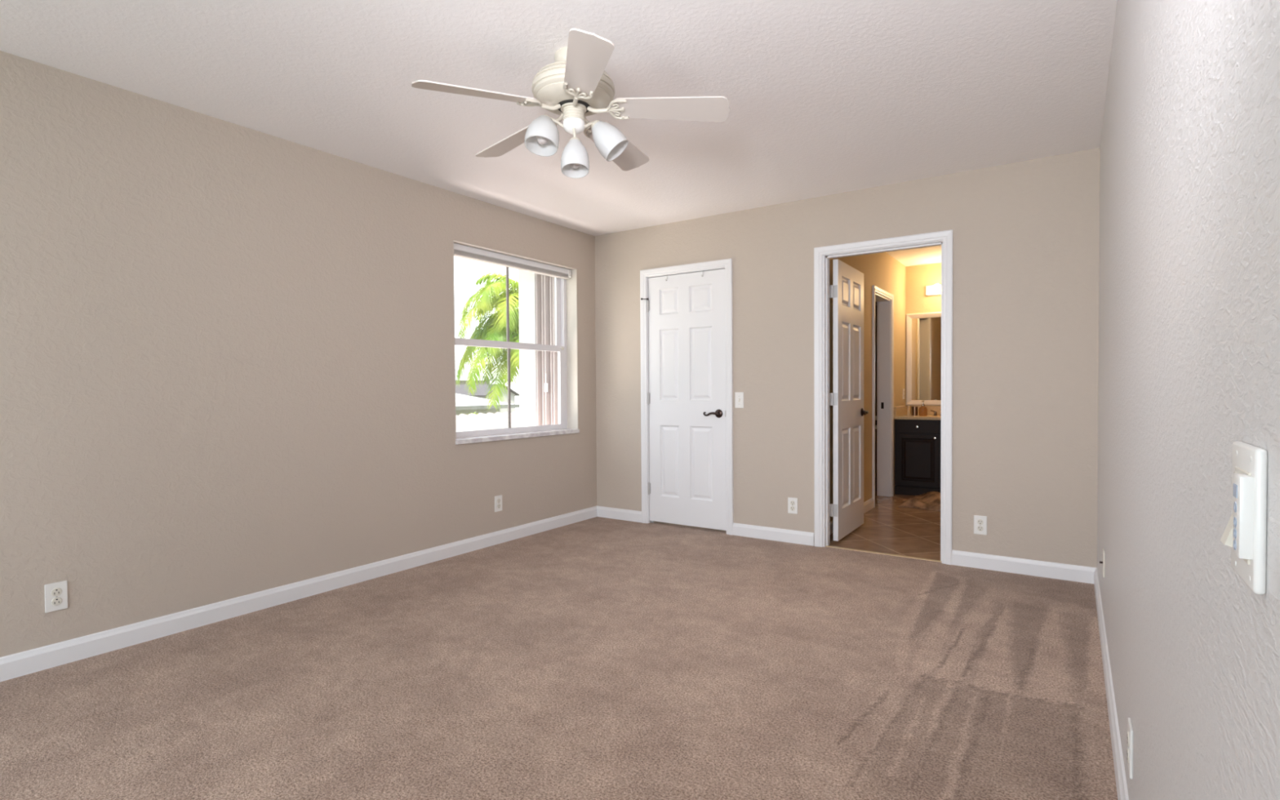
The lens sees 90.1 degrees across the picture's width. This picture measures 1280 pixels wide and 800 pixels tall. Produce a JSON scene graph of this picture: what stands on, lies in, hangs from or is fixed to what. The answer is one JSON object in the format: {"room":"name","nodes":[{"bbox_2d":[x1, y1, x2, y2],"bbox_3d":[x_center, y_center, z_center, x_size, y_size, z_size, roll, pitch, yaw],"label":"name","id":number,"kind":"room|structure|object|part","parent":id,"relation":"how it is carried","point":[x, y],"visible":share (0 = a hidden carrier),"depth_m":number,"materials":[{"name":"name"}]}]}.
{"room":"empty bedroom","nodes":[
{"label":"empty bedroom","id":0,"kind":"room"},
{"bbox_2d":[0,50,596,657],"bbox_3d":[-2.245,-0.144,3.048,0.200,2.460,6.341,0,1,34],"label":"wall","id":1,"kind":"structure","parent":0,"point":[227,348],"depth_m":3.13,"materials":[{"name":"beige paint"}]},
{"bbox_2d":[44,580,67,613],"bbox_3d":[-2.405,0.810,2.634,0.009,0.116,0.072,0,1,34],"label":"wall outlet","id":2,"kind":"object","parent":1,"relation":"attached to","point":[55,593],"visible":1,"depth_m":2.63,"materials":[{"name":"white plastic"}]},
{"bbox_2d":[50,587,62,596],"bbox_3d":[-2.402,0.791,2.632,0.003,0.034,0.034,0,1,34],"label":"receptacle","id":3,"kind":"object","parent":2,"relation":"attached to","point":[55,592],"depth_m":2.63,"materials":[{"name":"white plastic"}]},
{"bbox_2d":[51,597,62,605],"bbox_3d":[-2.402,0.830,2.632,0.003,0.034,0.034,0,1,34],"label":"receptacle","id":4,"kind":"object","parent":2,"relation":"attached to","point":[55,601],"depth_m":2.63,"materials":[{"name":"white plastic"}]},
{"bbox_2d":[0,506,597,681],"bbox_3d":[-2.107,1.039,3.072,0.014,0.092,6.191,0,1,34],"label":"baseboard","id":5,"kind":"structure","parent":1,"relation":"attached to","point":[33,660],"depth_m":3.22,"materials":[{"name":"white paint"}]},
{"bbox_2d":[494,494,502,511],"bbox_3d":[-1.032,0.755,4.665,0.009,0.116,0.072,0,1,34],"label":"wall outlet","id":6,"kind":"object","parent":1,"relation":"attached to","point":[498,499],"visible":1,"depth_m":4.66,"materials":[{"name":"white plastic"}]},
{"bbox_2d":[453,240,577,439],"bbox_3d":[-0.966,-0.418,4.916,0.176,1.352,1.300,0,1,34],"label":"window","id":7,"kind":"structure","parent":1,"relation":"in","point":[560,288],"depth_m":5.41,"materials":[{"name":"white plastic"}]},
{"bbox_3d":[-1.029,-0.731,4.952,0.022,0.657,1.230,0,1,34],"label":"sash","id":8,"kind":"part","parent":7,"relation":"part of","materials":[{"name":"white"}]},
{"bbox_3d":[-0.999,-0.095,4.946,0.032,0.704,1.230,0,1,34],"label":"sash","id":9,"kind":"part","parent":7,"relation":"part of","materials":[{"name":"white"}]},
{"bbox_2d":[453,243,571,279],"bbox_3d":[-0.952,-1.051,4.893,0.062,0.078,1.284,0,1,34],"label":"roller blind","id":10,"kind":"object","parent":7,"relation":"attached to","point":[460,251],"visible":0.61,"depth_m":4.82,"materials":[{"name":"white paint"}]},
{"bbox_2d":[535,273,558,425],"bbox_3d":[-0.783,-0.448,5.683,0.260,1.550,0.144,0,1,34],"label":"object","id":11,"kind":"object","parent":7,"relation":"attached to","point":[546,361],"visible":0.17,"depth_m":5.68,"materials":[{"name":"silver metal"}]},
{"bbox_3d":[-0.828,-0.152,5.638,0.040,0.160,0.008,0,1,34],"label":"lock handle","id":12,"kind":"part","parent":11,"relation":"part of","materials":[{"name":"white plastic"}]},
{"bbox_2d":[455,428,579,444],"bbox_3d":[-0.965,0.274,4.932,0.216,0.032,1.300,0,1,34],"label":"window sill","id":13,"kind":"structure","parent":1,"relation":"attached to","point":[564,431],"depth_m":4.80,"materials":[{"name":"stone"}]},
{"bbox_2d":[0,516,1117,799],"bbox_3d":[-0.593,1.093,2.120,3.591,0.001,6.306,0,1,34],"label":"floor","id":14,"kind":"structure","parent":0,"point":[597,658],"depth_m":2.41,"materials":[{"name":"beige carpet"}]},
{"bbox_2d":[0,0,1117,266],"bbox_3d":[0.431,-1.493,3.156,4.500,0.200,9.570,0,1,34],"label":"ceiling","id":15,"kind":"structure","parent":0,"point":[825,97],"depth_m":2.76,"materials":[{"name":"white paint"}]},
{"bbox_2d":[411,28,729,178],"bbox_3d":[-0.272,-1.132,2.595,1.180,0.492,1.183,0,1,34],"label":"ceiling fan","id":16,"kind":"object","parent":15,"relation":"hanging from","point":[574,87],"visible":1,"depth_m":2.50,"materials":[{"name":"white metal"}]},
{"bbox_3d":[-0.608,-1.140,2.370,0.458,0.006,0.146,-6,18,-29],"label":"blade","id":17,"kind":"part","parent":16,"relation":"part of","materials":[{"name":"white wood"}]},
{"bbox_3d":[-0.555,-1.149,2.829,0.458,0.006,0.146,-5,12,43],"label":"blade","id":18,"kind":"part","parent":16,"relation":"part of","materials":[{"name":"white wood"}]},
{"bbox_3d":[-0.391,-1.062,2.548,0.136,0.143,0.142,0,1,34],"label":"lamp shade","id":19,"kind":"part","parent":16,"relation":"part of","materials":[{"name":"white glass"}]},
{"bbox_3d":[-0.389,-1.069,2.552,0.052,0.100,0.051,-1,1,-26],"label":"light bulb","id":20,"kind":"part","parent":16,"relation":"part of","materials":[{"name":"grey glass"}]},
{"bbox_3d":[-0.354,-1.119,2.573,0.101,0.058,0.048,0,1,-6],"label":"lamp arm","id":21,"kind":"part","parent":16,"relation":"part of","materials":[{"name":"white metal"}]},
{"bbox_3d":[-0.257,-1.041,2.524,0.048,0.075,0.048,0,1,34],"label":"lamp arm","id":22,"kind":"part","parent":16,"relation":"part of","materials":[{"name":"white metal"}]},
{"bbox_3d":[-0.254,-0.953,2.505,0.115,0.137,0.116,0,1,34],"label":"lamp shade","id":23,"kind":"part","parent":16,"relation":"part of","materials":[{"name":"white glass"}]},
{"bbox_3d":[-0.255,-0.960,2.510,0.051,0.100,0.052,0,1,34],"label":"light bulb","id":24,"kind":"part","parent":16,"relation":"part of","materials":[{"name":"grey glass"}]},
{"bbox_3d":[-0.188,-1.139,2.179,0.146,0.006,0.458,14,2,-12],"label":"blade","id":25,"kind":"part","parent":16,"relation":"part of","materials":[{"name":"beige wood"}]},
{"bbox_3d":[-0.192,-1.112,2.590,0.079,0.043,0.048,0,1,-6],"label":"lamp arm","id":26,"kind":"part","parent":16,"relation":"part of","materials":[{"name":"white metal"}]},
{"bbox_3d":[-0.116,-1.051,2.593,0.143,0.156,0.131,0,1,34],"label":"lamp shade","id":27,"kind":"part","parent":16,"relation":"part of","materials":[{"name":"white glass"}]},
{"bbox_3d":[-0.103,-1.154,2.921,0.146,0.006,0.458,-15,-9,23],"label":"blade","id":28,"kind":"part","parent":16,"relation":"part of","materials":[{"name":"white wood"}]},
{"bbox_3d":[0.125,-1.148,2.519,0.458,0.006,0.146,4,-12,6],"label":"blade","id":29,"kind":"part","parent":16,"relation":"part of","materials":[{"name":"beige wood"}]},
{"bbox_2d":[595,147,1099,567],"bbox_3d":[1.132,-0.196,4.661,3.591,2.460,0.115,0,1,34],"label":"wall","id":30,"kind":"structure","parent":0,"point":[1026,239],"depth_m":3.99,"materials":[{"name":"beige paint"}]},
{"bbox_2d":[596,506,641,522],"bbox_3d":[-0.182,0.981,5.498,0.487,0.092,0.014,0,1,34],"label":"baseboard","id":31,"kind":"structure","parent":30,"relation":"attached to","point":[602,512],"depth_m":5.49,"materials":[{"name":"white paint"}]},
{"bbox_2d":[640,268,726,530],"bbox_3d":[0.345,0.000,5.121,0.750,2.018,0.096,0,1,34],"label":"door","id":32,"kind":"structure","parent":30,"relation":"in","point":[686,393],"depth_m":5.11,"materials":[{"name":"white paint"}]},
{"bbox_3d":[0.564,0.105,4.958,0.146,0.066,0.056,0,1,34],"label":"handle","id":33,"kind":"part","parent":32,"relation":"part of","materials":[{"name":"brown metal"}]},
{"bbox_2d":[640,258,733,534],"bbox_3d":[0.390,-0.024,5.154,0.838,2.107,0.136,0,1,34],"label":"door frame","id":34,"kind":"structure","parent":30,"relation":"attached to","point":[726,264],"depth_m":5.12,"materials":[{"name":"white paint"}]},
{"bbox_2d":[734,391,743,408],"bbox_3d":[0.750,0.001,4.843,0.072,0.120,0.018,0,1,34],"label":"light switch","id":35,"kind":"object","parent":30,"relation":"attached to","point":[739,396],"visible":1,"depth_m":4.84,"materials":[{"name":"white plastic"}]},
{"bbox_2d":[733,522,813,546],"bbox_3d":[0.973,0.988,4.718,0.632,0.092,0.014,0,1,34],"label":"baseboard","id":36,"kind":"structure","parent":30,"relation":"attached to","point":[793,536],"depth_m":4.70,"materials":[{"name":"white paint"}]},
{"bbox_2d":[787,497,797,514],"bbox_3d":[1.105,0.765,4.627,0.072,0.116,0.009,0,1,34],"label":"wall outlet","id":37,"kind":"object","parent":30,"relation":"attached to","point":[792,502],"visible":1,"depth_m":4.62,"materials":[{"name":"white plastic"}]},
{"bbox_2d":[829,258,868,541],"bbox_3d":[1.595,-0.002,4.873,0.146,2.018,0.730,0,1,33],"label":"door","id":38,"kind":"structure","parent":30,"relation":"in","point":[846,290],"depth_m":4.79,"materials":[{"name":"white paint"}]},
{"bbox_3d":[1.776,0.097,5.067,0.056,0.066,0.146,0,1,33],"label":"handle","id":39,"kind":"part","parent":38,"relation":"part of","materials":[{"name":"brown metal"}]},
{"bbox_2d":[813,229,953,564],"bbox_3d":[1.637,-0.016,4.324,0.884,2.106,0.157,0,1,34],"label":"door frame","id":40,"kind":"structure","parent":30,"relation":"attached to","point":[822,255],"depth_m":4.37,"materials":[{"name":"white paint"}]},
{"bbox_2d":[973,515,986,534],"bbox_3d":[2.104,0.773,3.951,0.072,0.116,0.009,0,1,34],"label":"wall outlet","id":41,"kind":"object","parent":30,"relation":"attached to","point":[980,522],"visible":1,"depth_m":3.95,"materials":[{"name":"white plastic"}]},
{"bbox_2d":[977,525,983,531],"bbox_3d":[2.103,0.793,3.949,0.034,0.034,0.003,0,1,34],"label":"receptacle","id":42,"kind":"object","parent":41,"relation":"attached to","point":[980,528],"depth_m":3.95,"materials":[{"name":"white plastic"}]},
{"bbox_2d":[977,519,983,524],"bbox_3d":[2.102,0.754,3.949,0.034,0.034,0.003,0,1,34],"label":"receptacle","id":43,"kind":"object","parent":41,"relation":"attached to","point":[980,522],"depth_m":3.95,"materials":[{"name":"white plastic"}]},
{"bbox_2d":[951,550,1097,583],"bbox_3d":[2.282,0.997,3.833,0.747,0.092,0.014,0,1,34],"label":"baseboard","id":44,"kind":"structure","parent":30,"relation":"attached to","point":[1070,572],"depth_m":3.81,"materials":[{"name":"white paint"}]},
{"bbox_2d":[829,252,906,520],"bbox_3d":[2.066,-0.226,5.918,0.130,2.460,3.014,0,1,34],"label":"wall","id":45,"kind":"structure","parent":0,"point":[882,270],"depth_m":5.88,"materials":[{"name":"beige paint"}]},
{"bbox_2d":[830,497,873,534],"bbox_3d":[1.730,0.972,5.303,0.014,0.092,1.574,0,1,34],"label":"baseboard","id":46,"kind":"structure","parent":45,"relation":"attached to","point":[868,504],"depth_m":5.75,"materials":[{"name":"white paint"}]},
{"bbox_2d":[875,305,876,491],"bbox_3d":[2.331,-0.016,6.928,0.600,1.980,0.101,0,1,34],"label":"door","id":47,"kind":"structure","parent":45,"relation":"in","point":[875,305],"depth_m":6.82,"materials":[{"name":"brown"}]},
{"bbox_2d":[871,284,893,507],"bbox_3d":[2.331,-0.038,6.294,0.151,2.067,0.774,0,1,34],"label":"door frame","id":48,"kind":"structure","parent":45,"relation":"attached to","point":[884,300],"depth_m":6.55,"materials":[{"name":"white paint"}]},
{"bbox_3d":[2.492,0.057,6.570,0.026,0.065,0.003,0,1,34],"label":"strike plate","id":49,"kind":"part","parent":48,"relation":"part of","materials":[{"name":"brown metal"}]},
{"bbox_2d":[829,493,940,560],"bbox_3d":[3.053,1.026,5.283,2.510,0.028,3.209,0,1,34],"label":"floor","id":50,"kind":"structure","parent":0,"point":[887,527],"depth_m":4.96,"materials":[{"name":"tile"}]},
{"bbox_2d":[825,545,942,562],"bbox_3d":[1.629,1.041,4.316,0.754,0.014,0.028,0,1,34],"label":"threshold","id":51,"kind":"object","parent":50,"relation":"on","point":[826,545],"visible":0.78,"depth_m":4.29,"materials":[{"name":"beige wood"}]},
{"bbox_2d":[894,419,941,495],"bbox_3d":[3.330,0.593,6.545,1.267,0.784,0.581,0,1,34],"label":"vanity cabinet","id":52,"kind":"object","parent":50,"relation":"on","point":[917,442],"visible":0.25,"depth_m":6.57,"materials":[{"name":"black wood"}]},
{"bbox_2d":[893,405,941,420],"bbox_3d":[3.341,0.135,6.539,1.289,0.128,0.569,0,1,34],"label":"countertop","id":53,"kind":"structure","parent":52,"relation":"on","point":[899,411],"depth_m":6.72,"materials":[{"name":"beige stone"}]},
{"bbox_2d":[905,405,911,415],"bbox_3d":[2.845,0.114,6.771,0.070,0.104,0.070,0,1,34],"label":"tumbler","id":54,"kind":"object","parent":53,"relation":"on","point":[908,408],"visible":0.98,"depth_m":6.74,"materials":[{"name":"white ceramic"}]},
{"bbox_2d":[911,406,917,415],"bbox_3d":[2.920,0.117,6.793,0.060,0.095,0.060,0,1,34],"label":"toothbrush holder","id":55,"kind":"object","parent":53,"relation":"on","point":[914,409],"visible":0.98,"depth_m":6.77,"materials":[{"name":"brown metal"}]},
{"bbox_2d":[919,400,927,416],"bbox_3d":[2.963,0.086,6.691,0.082,0.162,0.082,-1,1,-11],"label":"soap dispenser","id":56,"kind":"object","parent":53,"relation":"on","point":[922,410],"visible":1,"depth_m":6.66,"materials":[{"name":"orange glass"}]},
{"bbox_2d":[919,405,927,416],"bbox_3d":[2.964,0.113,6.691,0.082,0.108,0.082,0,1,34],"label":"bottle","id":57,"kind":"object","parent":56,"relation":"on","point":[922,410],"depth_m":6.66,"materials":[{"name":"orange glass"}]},
{"bbox_3d":[2.854,0.275,6.558,0.405,0.124,0.020,0,1,34],"label":"drawer","id":58,"kind":"part","parent":52,"relation":"part of","materials":[{"name":"black wood"}]},
{"bbox_3d":[2.856,0.614,6.564,0.405,0.527,0.020,0,1,34],"label":"door","id":59,"kind":"part","parent":52,"relation":"part of","materials":[{"name":"black wood"}]},
{"bbox_2d":[897,491,940,511],"bbox_3d":[2.921,0.946,6.069,0.810,0.101,0.778,0,1,34],"label":"bath mat","id":60,"kind":"object","parent":50,"relation":"on","point":[931,500],"visible":0.44,"depth_m":5.99,"materials":[{"name":"brown fabric"}]},
{"bbox_2d":[905,262,941,405],"bbox_3d":[3.919,-0.249,6.544,2.500,2.460,0.100,0,1,34],"label":"wall","id":61,"kind":"structure","parent":0,"point":[917,277],"depth_m":7.02,"materials":[{"name":"beige paint"}]},
{"bbox_2d":[906,311,941,405],"bbox_3d":[3.468,-0.446,6.768,1.220,1.010,0.026,0,1,34],"label":"wall mirror","id":62,"kind":"object","parent":61,"relation":"attached to","point":[923,330],"visible":0.37,"depth_m":7.01,"materials":[{"name":"beige mirror"}]},
{"bbox_2d":[925,284,941,295],"bbox_3d":[3.428,-1.189,6.694,0.830,0.110,0.164,0,1,34],"label":"vanity light","id":63,"kind":"object","parent":61,"relation":"attached to","point":[931,290],"visible":0.27,"depth_m":6.91,"materials":[{"name":"white glass"}]},
{"bbox_2d":[932,284,941,293],"bbox_3d":[3.174,-1.190,6.827,0.099,0.100,0.099,-1,1,-11],"label":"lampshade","id":64,"kind":"object","parent":63,"relation":"attached to","point":[936,288],"depth_m":6.80,"materials":[{"name":"white glass"}]},
{"bbox_2d":[1097,0,1279,799],"bbox_3d":[0.895,-0.125,0.996,0.120,2.460,6.456,0,1,34],"label":"wall","id":65,"kind":"structure","parent":0,"point":[1188,371],"depth_m":0.82,"materials":[{"name":"white paint"}]},
{"bbox_2d":[1099,548,1105,577],"bbox_3d":[2.042,0.718,2.825,0.018,0.114,0.070,0,1,34],"label":"cable jack","id":66,"kind":"object","parent":65,"relation":"attached to","point":[1104,552],"visible":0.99,"depth_m":2.80,"materials":[{"name":"beige plastic"}]},
{"bbox_3d":[2.047,0.718,2.822,0.006,0.114,0.070,0,1,34],"label":"plate","id":67,"kind":"part","parent":66,"relation":"part of","materials":[{"name":"beige plastic"}]},
{"bbox_2d":[1093,568,1128,799],"bbox_3d":[0.857,1.058,1.070,0.014,0.092,6.191,0,1,34],"label":"baseboard","id":68,"kind":"structure","parent":65,"relation":"attached to","point":[1120,775],"depth_m":2.11,"materials":[{"name":"white paint"}]},
{"bbox_2d":[1126,717,1133,778],"bbox_3d":[1.171,0.831,1.528,0.009,0.116,0.072,0,1,34],"label":"wall outlet","id":69,"kind":"object","parent":65,"relation":"attached to","point":[1130,730],"visible":1,"depth_m":1.50,"materials":[{"name":"white plastic"}]},
{"bbox_2d":[1126,748,1128,763],"bbox_3d":[1.168,0.851,1.530,0.003,0.034,0.034,0,1,34],"label":"receptacle","id":70,"kind":"object","parent":69,"relation":"attached to","point":[1127,750],"depth_m":1.52,"materials":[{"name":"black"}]},
{"bbox_2d":[1127,731,1128,746],"bbox_3d":[1.168,0.812,1.529,0.003,0.034,0.034,0,1,34],"label":"receptacle","id":71,"kind":"object","parent":69,"relation":"attached to","point":[1127,731],"depth_m":1.52,"materials":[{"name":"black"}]},
{"bbox_2d":[1220,440,1267,595],"bbox_3d":[0.492,0.092,0.525,0.018,0.112,0.087,0,1,34],"label":"wall control","id":72,"kind":"object","parent":65,"relation":"attached to","point":[1245,532],"visible":1,"depth_m":0.49,"materials":[{"name":"white plastic"}]},
{"bbox_2d":[1233,483,1237,550],"bbox_3d":[0.471,0.093,0.506,0.001,0.052,0.012,0,1,34],"label":"print","id":73,"kind":"object","parent":72,"relation":"attached to","point":[1235,485],"depth_m":0.50,"materials":[{"name":"blue"}]},
{"label":"outside","id":74,"kind":"structure","parent":0,"visible":0},
{"bbox_3d":[-9.566,3.599,36.726,130.000,0.200,130.000,0,1,34],"label":"ground","id":75,"kind":"structure","parent":74,"visible":0},
{"bbox_2d":[455,369,497,384],"bbox_3d":[-23.348,0.216,53.808,10.000,6.100,23.000,0,1,34],"label":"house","id":76,"kind":"structure","parent":75,"relation":"on","point":[463,381],"depth_m":58.80,"materials":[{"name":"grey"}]},
{"bbox_2d":[455,271,519,412],"bbox_3d":[-2.719,0.283,16.700,3.794,7.108,4.171,0,1,34],"label":"palm tree","id":77,"kind":"object","parent":75,"relation":"on","point":[495,327],"visible":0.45,"depth_m":15.46,"materials":[{"name":"green plant"}]},
{"bbox_2d":[455,411,519,431],"bbox_3d":[-1.515,2.117,10.670,5.700,3.642,9.100,0,1,34],"label":"roof","id":78,"kind":"structure","parent":75,"relation":"on","point":[464,422],"depth_m":11.79,"materials":[{"name":"tile"}]},
{"bbox_2d":[455,393,519,415],"bbox_3d":[-15.520,1.172,29.588,12.100,5.000,15.600,0,1,34],"label":"house","id":79,"kind":"structure","parent":75,"relation":"on","point":[464,404],"depth_m":31.12,"materials":[{"name":"grey paint"}]},
{"bbox_2d":[455,383,519,413],"bbox_3d":[-12.416,1.115,45.837,7.450,4.460,3.240,0,1,34],"label":"house","id":80,"kind":"structure","parent":75,"relation":"on","point":[481,391],"depth_m":44.17,"materials":[{"name":"grey"}]},
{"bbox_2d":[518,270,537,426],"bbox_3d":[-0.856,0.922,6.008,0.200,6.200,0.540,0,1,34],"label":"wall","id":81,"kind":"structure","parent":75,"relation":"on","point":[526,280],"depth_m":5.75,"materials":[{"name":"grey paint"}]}
]}

